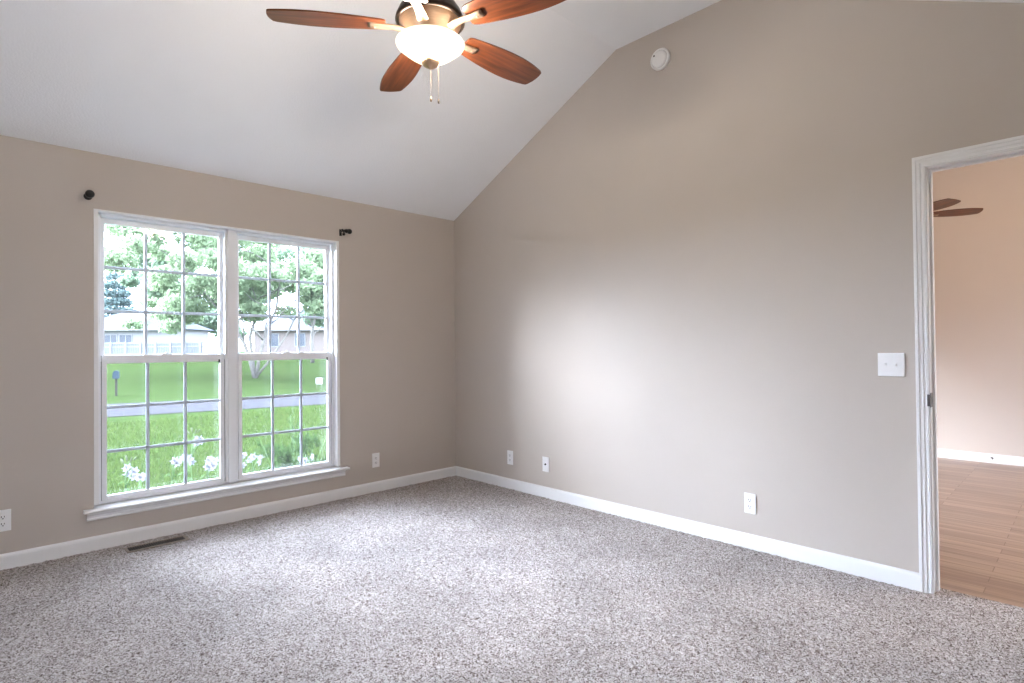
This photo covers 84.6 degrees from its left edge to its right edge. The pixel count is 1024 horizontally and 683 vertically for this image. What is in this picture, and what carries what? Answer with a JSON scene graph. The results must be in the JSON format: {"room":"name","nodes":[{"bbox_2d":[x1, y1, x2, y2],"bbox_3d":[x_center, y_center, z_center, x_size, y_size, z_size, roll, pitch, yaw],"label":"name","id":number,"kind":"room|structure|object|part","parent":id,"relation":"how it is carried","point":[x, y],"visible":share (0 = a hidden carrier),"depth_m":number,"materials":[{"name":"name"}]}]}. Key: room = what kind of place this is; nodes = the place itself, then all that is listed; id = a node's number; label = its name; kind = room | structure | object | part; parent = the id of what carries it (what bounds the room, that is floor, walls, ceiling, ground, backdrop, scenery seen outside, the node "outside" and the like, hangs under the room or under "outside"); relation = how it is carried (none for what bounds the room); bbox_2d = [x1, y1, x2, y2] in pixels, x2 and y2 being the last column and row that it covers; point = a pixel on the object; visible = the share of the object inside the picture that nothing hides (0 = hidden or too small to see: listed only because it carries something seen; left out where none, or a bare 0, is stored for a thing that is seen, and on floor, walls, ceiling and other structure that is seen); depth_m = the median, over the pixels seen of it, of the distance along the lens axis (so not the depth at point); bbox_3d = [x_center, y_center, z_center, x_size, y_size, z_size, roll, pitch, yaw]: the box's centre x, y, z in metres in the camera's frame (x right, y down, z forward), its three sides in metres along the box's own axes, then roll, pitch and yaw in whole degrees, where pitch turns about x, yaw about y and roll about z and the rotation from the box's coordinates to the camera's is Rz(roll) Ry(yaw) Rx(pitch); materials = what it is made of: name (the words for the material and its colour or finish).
{"room":"empty bedroom","nodes":[
{"label":"empty bedroom","id":0,"kind":"room"},
{"bbox_2d":[0,135,455,553],"bbox_3d":[-2.388,0.302,3.723,5.215,2.950,0.150,0,-1,-44],"label":"wall","id":1,"kind":"structure","parent":0,"point":[397,286],"depth_m":3.69,"materials":[{"name":"beige paint"}]},
{"bbox_2d":[0,509,10,531],"bbox_3d":[-2.852,1.004,3.150,0.070,0.120,0.008,0,-1,-44],"label":"wall outlet","id":2,"kind":"object","parent":1,"relation":"attached to","point":[5,515],"visible":1,"depth_m":3.15,"materials":[{"name":"white plastic"}]},
{"bbox_2d":[83,190,94,199],"bbox_3d":[-2.561,-0.888,3.406,0.047,0.047,0.100,0,-1,-44],"label":"curtain rod bracket","id":3,"kind":"object","parent":1,"relation":"attached to","point":[89,194],"visible":1,"depth_m":3.38,"materials":[{"name":"black metal"}]},
{"bbox_2d":[98,212,227,503],"bbox_3d":[-2.345,0.104,3.804,0.760,1.823,0.096,0,-1,-44],"label":"window","id":4,"kind":"structure","parent":1,"relation":"in","point":[221,356],"depth_m":3.78,"materials":[{"name":"white plastic"}]},
{"bbox_3d":[-2.359,-0.328,3.820,0.724,0.916,0.030,0,-1,-44],"label":"sash","id":5,"kind":"part","parent":4,"relation":"part of","materials":[{"name":"white plastic"}]},
{"bbox_3d":[-2.321,0.545,3.780,0.716,0.912,0.029,0,-1,-44],"label":"sash","id":6,"kind":"part","parent":4,"relation":"part of","materials":[{"name":"white plastic"}]},
{"bbox_2d":[83,465,349,520],"bbox_3d":[-2.007,1.029,4.042,1.732,0.028,0.199,0,-1,-44],"label":"trim","id":7,"kind":"structure","parent":1,"relation":"attached to","point":[266,480],"depth_m":3.88,"materials":[{"name":"white paint"}]},
{"bbox_2d":[94,209,339,505],"bbox_3d":[-2.036,0.095,4.068,1.619,1.824,0.148,0,-1,-44],"label":"trim","id":8,"kind":"structure","parent":1,"relation":"attached to","point":[335,243],"depth_m":3.85,"materials":[{"name":"white paint"}]},
{"bbox_2d":[0,466,455,569],"bbox_3d":[-2.328,1.236,3.648,5.000,0.090,0.014,0,-1,-44],"label":"baseboard","id":9,"kind":"structure","parent":1,"relation":"attached to","point":[25,557],"depth_m":3.83,"materials":[{"name":"white paint"}]},
{"bbox_2d":[227,229,235,482],"bbox_3d":[-2.052,0.104,4.084,0.048,1.823,0.102,0,-1,-44],"label":"trim","id":10,"kind":"structure","parent":1,"relation":"attached to","point":[230,233],"depth_m":4.05,"materials":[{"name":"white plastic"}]},
{"bbox_2d":[235,230,333,481],"bbox_3d":[-1.763,0.105,4.367,0.760,1.823,0.096,0,-1,-44],"label":"window","id":11,"kind":"structure","parent":1,"relation":"in","point":[328,317],"depth_m":4.37,"materials":[{"name":"white plastic"}]},
{"bbox_3d":[-1.778,-0.328,4.383,0.724,0.916,0.030,0,-1,-44],"label":"sash","id":12,"kind":"part","parent":11,"relation":"part of","materials":[{"name":"white plastic"}]},
{"bbox_3d":[-1.740,0.545,4.342,0.716,0.912,0.029,0,-1,-44],"label":"sash","id":13,"kind":"part","parent":11,"relation":"part of","materials":[{"name":"white plastic"}]},
{"bbox_2d":[339,229,351,235],"bbox_3d":[-1.354,-0.888,4.587,0.090,0.061,0.073,0,-1,-34],"label":"curtain rod bracket","id":14,"kind":"object","parent":1,"relation":"attached to","point":[349,231],"visible":1,"depth_m":4.57,"materials":[{"name":"black metal"}]},
{"bbox_2d":[372,453,379,467],"bbox_3d":[-1.159,1.011,4.788,0.070,0.120,0.008,0,-1,-44],"label":"wall outlet","id":15,"kind":"object","parent":1,"relation":"attached to","point":[375,457],"visible":1,"depth_m":4.78,"materials":[{"name":"white plastic"}]},
{"bbox_2d":[0,457,1023,682],"bbox_3d":[1.708,1.252,2.505,9.210,0.064,7.330,0,-1,-44],"label":"floor","id":16,"kind":"structure","parent":0,"point":[454,579],"depth_m":2.67,"materials":[{"name":"carpet"}]},
{"bbox_2d":[124,535,188,552],"bbox_3d":[-2.221,1.266,3.521,0.332,0.006,0.108,0,-1,-44],"label":"floor vent","id":17,"kind":"object","parent":16,"relation":"in","point":[144,546],"visible":1,"depth_m":3.51,"materials":[{"name":"brown metal"}]},
{"bbox_2d":[0,0,1023,220],"bbox_3d":[-0.762,-1.682,1.998,5.150,1.113,4.950,0,-1,-44],"label":"ceiling","id":18,"kind":"structure","parent":0,"point":[222,88],"depth_m":3.54,"materials":[{"name":"paint"}]},
{"bbox_2d":[266,0,565,103],"bbox_3d":[-0.305,-1.570,2.377,1.213,1.098,1.266,-1,-1,27],"label":"ceiling fan","id":19,"kind":"object","parent":18,"relation":"hanging from","point":[429,30],"visible":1,"depth_m":2.33,"materials":[{"name":"brown wood"}]},
{"bbox_3d":[-0.765,-1.334,2.331,0.473,0.037,0.160,0,-1,-9],"label":"blade","id":20,"kind":"part","parent":19,"relation":"part of","materials":[{"name":"brown wood"}]},
{"bbox_3d":[-0.540,-1.331,2.773,0.160,0.037,0.473,0,-1,-27],"label":"blade","id":21,"kind":"part","parent":19,"relation":"part of","materials":[{"name":"brown wood"}]},
{"bbox_3d":[-0.347,-1.228,2.396,0.291,0.083,0.291,-1,-1,45],"label":"lamp shade","id":22,"kind":"part","parent":19,"relation":"part of","materials":[{"name":"white glass"}]},
{"bbox_3d":[-0.051,-1.337,2.696,0.160,0.037,0.473,-1,-1,45],"label":"blade","id":23,"kind":"part","parent":19,"relation":"part of","materials":[{"name":"brown wood"}]},
{"bbox_3d":[0.027,-1.343,2.207,0.473,0.037,0.160,-1,-1,27],"label":"blade","id":24,"kind":"part","parent":19,"relation":"part of","materials":[{"name":"brown wood"}]},
{"bbox_2d":[454,0,1023,572],"bbox_3d":[1.106,-0.436,3.780,0.115,3.420,4.650,0,-1,-44],"label":"wall","id":25,"kind":"structure","parent":0,"point":[683,294],"depth_m":3.44,"materials":[{"name":"beige paint"}]},
{"bbox_2d":[507,450,512,464],"bbox_3d":[-0.016,1.001,4.849,0.008,0.120,0.070,0,-1,-44],"label":"wall outlet","id":26,"kind":"object","parent":25,"relation":"attached to","point":[509,453],"visible":1,"depth_m":4.85,"materials":[{"name":"white plastic"}]},
{"bbox_2d":[542,456,548,471],"bbox_3d":[0.270,0.994,4.548,0.016,0.120,0.070,0,-1,-44],"label":"cable jack","id":27,"kind":"object","parent":25,"relation":"attached to","point":[545,460],"visible":1,"depth_m":4.55,"materials":[{"name":"white plastic"}]},
{"bbox_2d":[650,48,669,70],"bbox_3d":[0.994,-1.905,3.789,0.035,0.144,0.144,0,-1,-44],"label":"smoke detector","id":28,"kind":"object","parent":25,"relation":"attached to","point":[660,58],"visible":1,"depth_m":3.77,"materials":[{"name":"white plastic"}]},
{"bbox_2d":[456,466,918,590],"bbox_3d":[0.730,1.211,4.073,0.014,0.090,3.656,0,-1,-44],"label":"baseboard","id":29,"kind":"structure","parent":25,"relation":"attached to","point":[878,572],"depth_m":3.47,"materials":[{"name":"white paint"}]},
{"bbox_2d":[744,492,755,514],"bbox_3d":[1.423,0.968,3.362,0.008,0.120,0.070,0,-1,-44],"label":"wall outlet","id":30,"kind":"object","parent":25,"relation":"attached to","point":[749,499],"visible":1,"depth_m":3.36,"materials":[{"name":"white plastic"}]},
{"bbox_2d":[878,353,904,376],"bbox_3d":[1.917,0.117,2.845,0.018,0.118,0.116,0,-1,-44],"label":"light switch","id":31,"kind":"object","parent":25,"relation":"attached to","point":[889,364],"visible":1,"depth_m":2.85,"materials":[{"name":"white plastic"}]},
{"bbox_2d":[912,135,1023,593],"bbox_3d":[2.358,0.140,2.486,0.151,2.162,0.978,0,-1,-44],"label":"door frame","id":32,"kind":"structure","parent":25,"relation":"in","point":[923,167],"depth_m":2.75,"materials":[{"name":"white paint"}]},
{"bbox_3d":[2.007,0.161,2.752,0.018,2.133,0.050,0,-1,-44],"label":"casing","id":33,"kind":"part","parent":32,"relation":"part of","materials":[{"name":"white paint"}]},
{"bbox_3d":[2.040,0.286,2.745,0.052,0.070,0.014,0,-1,-44],"label":"strike plate","id":34,"kind":"part","parent":32,"relation":"part of","materials":[{"name":"grey metal"}]},
{"bbox_3d":[2.300,-0.887,2.451,0.018,0.050,0.922,0,-1,-44],"label":"casing","id":35,"kind":"part","parent":32,"relation":"part of","materials":[{"name":"white paint"}]},
{"bbox_2d":[933,156,1023,456],"bbox_3d":[5.079,-0.510,5.574,0.100,3.530,6.800,0,-1,-44],"label":"wall","id":36,"kind":"structure","parent":0,"point":[979,258],"depth_m":5.77,"materials":[{"name":"beige paint"}]},
{"bbox_2d":[938,448,1023,465],"bbox_3d":[5.055,1.183,5.515,0.014,0.093,6.800,0,-1,-44],"label":"baseboard","id":37,"kind":"structure","parent":36,"relation":"attached to","point":[942,453],"depth_m":5.76,"materials":[{"name":"white paint"}]},
{"bbox_3d":[3.627,-2.326,4.206,4.092,0.100,7.000,0,-1,-44],"label":"ceiling","id":38,"kind":"structure","parent":0,"visible":0},
{"bbox_2d":[933,198,982,216],"bbox_3d":[3.715,-1.639,5.391,1.152,1.250,1.105,0,-1,-36],"label":"ceiling fan","id":39,"kind":"object","parent":38,"relation":"hanging from","point":[944,203],"visible":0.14,"depth_m":5.16,"materials":[{"name":"brown wood"}]},
{"bbox_3d":[3.747,-1.197,4.957,0.160,0.037,0.413,-1,-1,0],"label":"blade","id":40,"kind":"part","parent":39,"relation":"part of","materials":[{"name":"brown wood"}]},
{"bbox_3d":[4.119,-1.197,5.228,0.413,0.037,0.160,-1,-1,18],"label":"blade","id":41,"kind":"part","parent":39,"relation":"part of","materials":[{"name":"brown wood"}]},
{"label":"outside","id":42,"kind":"structure","parent":0,"visible":0},
{"bbox_2d":[107,351,326,494],"bbox_3d":[-38.435,2.132,66.120,150.000,1.409,200.000,0,-1,-44],"label":"ground","id":43,"kind":"structure","parent":42,"point":[165,379],"depth_m":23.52,"materials":[{"name":"green plant"}]},
{"bbox_2d":[112,370,119,395],"bbox_3d":[-14.699,1.566,20.885,0.204,1.036,0.420,0,-1,-32],"label":"mailbox","id":44,"kind":"object","parent":43,"relation":"on","point":[116,374],"visible":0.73,"depth_m":20.85,"materials":[{"name":"blue metal"}]},
{"bbox_3d":[-14.595,1.220,20.717,0.202,0.298,0.014,0,-1,-32],"label":"door","id":45,"kind":"part","parent":44,"relation":"part of","materials":[{"name":"blue metal"}]},
{"bbox_3d":[-14.706,1.728,20.896,0.075,0.712,0.075,0,-1,-32],"label":"post","id":46,"kind":"part","parent":44,"relation":"part of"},
{"bbox_2d":[104,266,137,316],"bbox_3d":[-46.187,-4.300,65.623,7.204,11.653,6.864,0,-1,-44],"label":"spruce tree","id":47,"kind":"object","parent":43,"relation":"on","point":[118,298],"visible":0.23,"depth_m":64.72,"materials":[{"name":"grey plant"}]},
{"bbox_2d":[118,455,139,491],"bbox_3d":[-2.963,1.341,4.360,0.178,0.923,0.184,0,-1,-44],"label":"plant","id":48,"kind":"object","parent":43,"relation":"on","point":[134,471],"visible":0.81,"depth_m":4.34,"materials":[{"name":"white plant"}]},
{"bbox_3d":[-2.950,0.959,4.298,0.027,0.070,0.080,26,11,24],"label":"flower","id":49,"kind":"part","parent":48,"relation":"part of","materials":[{"name":"white plant"}]},
{"bbox_3d":[-2.962,1.366,4.351,0.060,0.874,0.101,0,-1,-36],"label":"stem","id":50,"kind":"part","parent":48,"relation":"part of","materials":[{"name":"plant"}]},
{"bbox_3d":[-2.906,0.997,4.324,0.027,0.070,0.080,-8,-4,27],"label":"flower","id":51,"kind":"part","parent":48,"relation":"part of","materials":[{"name":"white plant"}]},
{"bbox_2d":[133,472,145,489],"bbox_3d":[-2.802,1.388,4.249,0.219,0.824,0.182,0,-1,-44],"label":"plant","id":52,"kind":"object","parent":43,"relation":"on","point":[142,476],"visible":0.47,"depth_m":4.21,"materials":[{"name":"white plant"}]},
{"bbox_3d":[-2.784,1.009,4.205,0.080,0.070,0.027,0,9,-39],"label":"flower","id":53,"kind":"part","parent":52,"relation":"part of","materials":[{"name":"white plant"}]},
{"bbox_2d":[104,341,203,354],"bbox_3d":[-29.559,0.717,44.914,9.819,1.400,0.142,-1,-1,0],"label":"picket fence","id":54,"kind":"object","parent":43,"relation":"on","point":[113,346],"visible":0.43,"depth_m":44.96,"materials":[{"name":"white wood"}]},
{"bbox_3d":[-29.648,0.718,44.884,0.120,1.400,0.079,-1,-1,0],"label":"post","id":55,"kind":"part","parent":54,"relation":"part of","materials":[{"name":"white wood"}]},
{"bbox_3d":[-29.526,1.022,44.940,9.759,0.090,0.039,-1,-1,0],"label":"rail","id":56,"kind":"part","parent":54,"relation":"part of","materials":[{"name":"white wood"}]},
{"bbox_3d":[-29.535,0.102,44.951,9.759,0.090,0.039,-1,-1,0],"label":"rail","id":57,"kind":"part","parent":54,"relation":"part of","materials":[{"name":"white wood"}]},
{"bbox_3d":[-29.532,0.422,44.947,9.759,0.090,0.039,-1,-1,0],"label":"rail","id":58,"kind":"part","parent":54,"relation":"part of","materials":[{"name":"white wood"}]},
{"bbox_2d":[104,313,213,353],"bbox_3d":[-37.200,-0.663,56.770,10.300,4.900,7.950,-1,-1,-2],"label":"house","id":59,"kind":"structure","parent":43,"relation":"on","point":[112,333],"depth_m":53.53,"materials":[{"name":"white"}]},
{"bbox_3d":[-37.998,-0.196,53.221,1.240,0.960,0.029,-1,-1,-2],"label":"window trim","id":60,"kind":"part","parent":59,"relation":"part of","materials":[{"name":"white"}]},
{"bbox_3d":[-36.599,-0.209,53.259,1.240,0.960,0.029,-1,-1,-2],"label":"window trim","id":61,"kind":"part","parent":59,"relation":"part of","materials":[{"name":"white"}]},
{"bbox_2d":[115,244,202,299],"bbox_3d":[-24.156,-2.804,39.310,6.506,8.515,5.523,-1,-1,27],"label":"maple tree","id":62,"kind":"object","parent":43,"relation":"on","point":[130,280],"visible":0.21,"depth_m":37.80,"materials":[{"name":"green plant"}]},
{"bbox_2d":[162,454,183,484],"bbox_3d":[-2.740,1.356,4.549,0.181,0.894,0.196,-1,-1,30],"label":"plant","id":63,"kind":"object","parent":43,"relation":"on","point":[175,461],"visible":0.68,"depth_m":4.53,"materials":[{"name":"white plant"}]},
{"bbox_3d":[-2.714,0.949,4.512,0.027,0.070,0.080,26,13,29],"label":"flower","id":64,"kind":"part","parent":63,"relation":"part of","materials":[{"name":"white plant"}]},
{"bbox_3d":[-2.712,1.356,4.548,0.066,0.894,0.062,0,-1,-44],"label":"stem","id":65,"kind":"part","parent":63,"relation":"part of","materials":[{"name":"plant"}]},
{"bbox_3d":[-2.692,0.973,4.519,0.027,0.070,0.080,17,9,30],"label":"flower","id":66,"kind":"part","parent":63,"relation":"part of","materials":[{"name":"white plant"}]},
{"bbox_2d":[178,454,196,482],"bbox_3d":[-2.773,1.387,4.851,0.200,0.842,0.179,0,-1,-7],"label":"plant","id":67,"kind":"object","parent":43,"relation":"on","point":[189,458],"visible":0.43,"depth_m":4.85,"materials":[{"name":"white plant"}]},
{"bbox_3d":[-2.767,1.000,4.824,0.080,0.070,0.027,0,-12,-6],"label":"flower","id":68,"kind":"part","parent":67,"relation":"part of","materials":[{"name":"white plant"}]},
{"bbox_3d":[-2.777,1.040,4.881,0.080,0.070,0.027,0,5,-17],"label":"flower","id":69,"kind":"part","parent":67,"relation":"part of","materials":[{"name":"white plant"}]},
{"bbox_2d":[180,428,203,481],"bbox_3d":[-2.847,1.291,5.037,0.208,1.040,0.148,0,-1,-44],"label":"plant","id":70,"kind":"object","parent":43,"relation":"on","point":[188,432],"visible":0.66,"depth_m":5.04,"materials":[{"name":"green plant"}]},
{"bbox_3d":[-2.843,1.316,5.062,0.047,0.990,0.083,-1,-1,27],"label":"stem","id":71,"kind":"part","parent":70,"relation":"part of","materials":[{"name":"plant"}]},
{"bbox_2d":[201,455,218,478],"bbox_3d":[-2.460,1.358,4.565,0.191,0.885,0.186,0,-1,-44],"label":"plant","id":72,"kind":"object","parent":43,"relation":"on","point":[214,461],"visible":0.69,"depth_m":4.54,"materials":[{"name":"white plant"}]},
{"bbox_3d":[-2.461,1.007,4.545,0.080,0.070,0.027,0,1,-37],"label":"flower","id":73,"kind":"part","parent":72,"relation":"part of","materials":[{"name":"white plant"}]},
{"bbox_3d":[-2.444,0.946,4.523,0.027,0.070,0.080,22,9,24],"label":"flower","id":74,"kind":"part","parent":72,"relation":"part of","materials":[{"name":"white plant"}]},
{"bbox_3d":[-2.409,0.992,4.526,0.027,0.070,0.080,3,2,41],"label":"flower","id":75,"kind":"part","parent":72,"relation":"part of","materials":[{"name":"white plant"}]},
{"bbox_2d":[104,224,323,377],"bbox_3d":[-14.786,-2.764,29.393,12.049,9.462,9.413,0,-1,-35],"label":"maple tree","id":76,"kind":"object","parent":43,"relation":"on","point":[255,259],"visible":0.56,"depth_m":28.15,"materials":[{"name":"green plant"}]},
{"bbox_2d":[197,309,247,337],"bbox_3d":[-35.875,-1.480,69.205,7.030,5.904,6.417,-1,-1,25],"label":"maple tree","id":77,"kind":"object","parent":43,"relation":"on","point":[211,322],"visible":0.28,"depth_m":67.15,"materials":[{"name":"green plant"}]},
{"bbox_2d":[242,452,253,473],"bbox_3d":[-2.345,1.382,4.921,0.175,0.844,0.187,-1,-1,6],"label":"plant","id":78,"kind":"object","parent":43,"relation":"on","point":[249,459],"visible":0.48,"depth_m":4.92,"materials":[{"name":"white plant"}]},
{"bbox_3d":[-2.299,1.031,4.926,0.080,0.070,0.027,0,25,-39],"label":"flower","id":79,"kind":"part","parent":78,"relation":"part of","materials":[{"name":"white plant"}]},
{"bbox_2d":[246,453,263,471],"bbox_3d":[-2.376,1.415,5.219,0.195,0.787,0.172,0,-1,-44],"label":"plant","id":80,"kind":"object","parent":43,"relation":"on","point":[259,457],"visible":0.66,"depth_m":5.20,"materials":[{"name":"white plant"}]},
{"bbox_2d":[248,311,324,352],"bbox_3d":[-21.481,-0.809,62.384,11.900,5.200,7.950,-1,-1,2],"label":"house","id":81,"kind":"structure","parent":43,"relation":"on","point":[279,328],"depth_m":58.96,"materials":[{"name":"beige brick"}]},
{"bbox_2d":[254,417,326,470],"bbox_3d":[-2.254,1.294,5.842,0.640,1.063,0.730,-1,-1,12],"label":"shrub","id":82,"kind":"object","parent":43,"relation":"on","point":[283,457],"visible":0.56,"depth_m":5.79,"materials":[{"name":"green plant"}]},
{"bbox_2d":[257,245,323,362],"bbox_3d":[-15.283,-3.278,41.400,7.802,9.778,7.089,0,-1,-16],"label":"maple tree","id":83,"kind":"object","parent":43,"relation":"on","point":[283,251],"visible":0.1,"depth_m":41.87,"materials":[{"name":"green plant"}]},
{"bbox_2d":[297,454,313,464],"bbox_3d":[-1.967,1.433,5.325,0.188,0.744,0.184,0,-1,-44],"label":"plant","id":84,"kind":"object","parent":43,"relation":"on","point":[305,460],"visible":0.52,"depth_m":5.33,"materials":[{"name":"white plant"}]},
{"bbox_2d":[316,378,321,389],"bbox_3d":[-8.185,1.850,23.864,0.280,0.620,0.020,-1,-1,1],"label":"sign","id":85,"kind":"object","parent":43,"relation":"on","point":[318,380],"visible":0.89,"depth_m":23.86,"materials":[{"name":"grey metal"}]},
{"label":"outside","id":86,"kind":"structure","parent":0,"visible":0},
{"bbox_2d":[107,394,326,416],"bbox_3d":[-3.654,1.825,21.555,101.196,0.314,4.449,0,-1,-32],"label":"road","id":87,"kind":"structure","parent":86,"point":[310,399],"depth_m":17.43,"materials":[{"name":"grey asphalt"}]}
]}

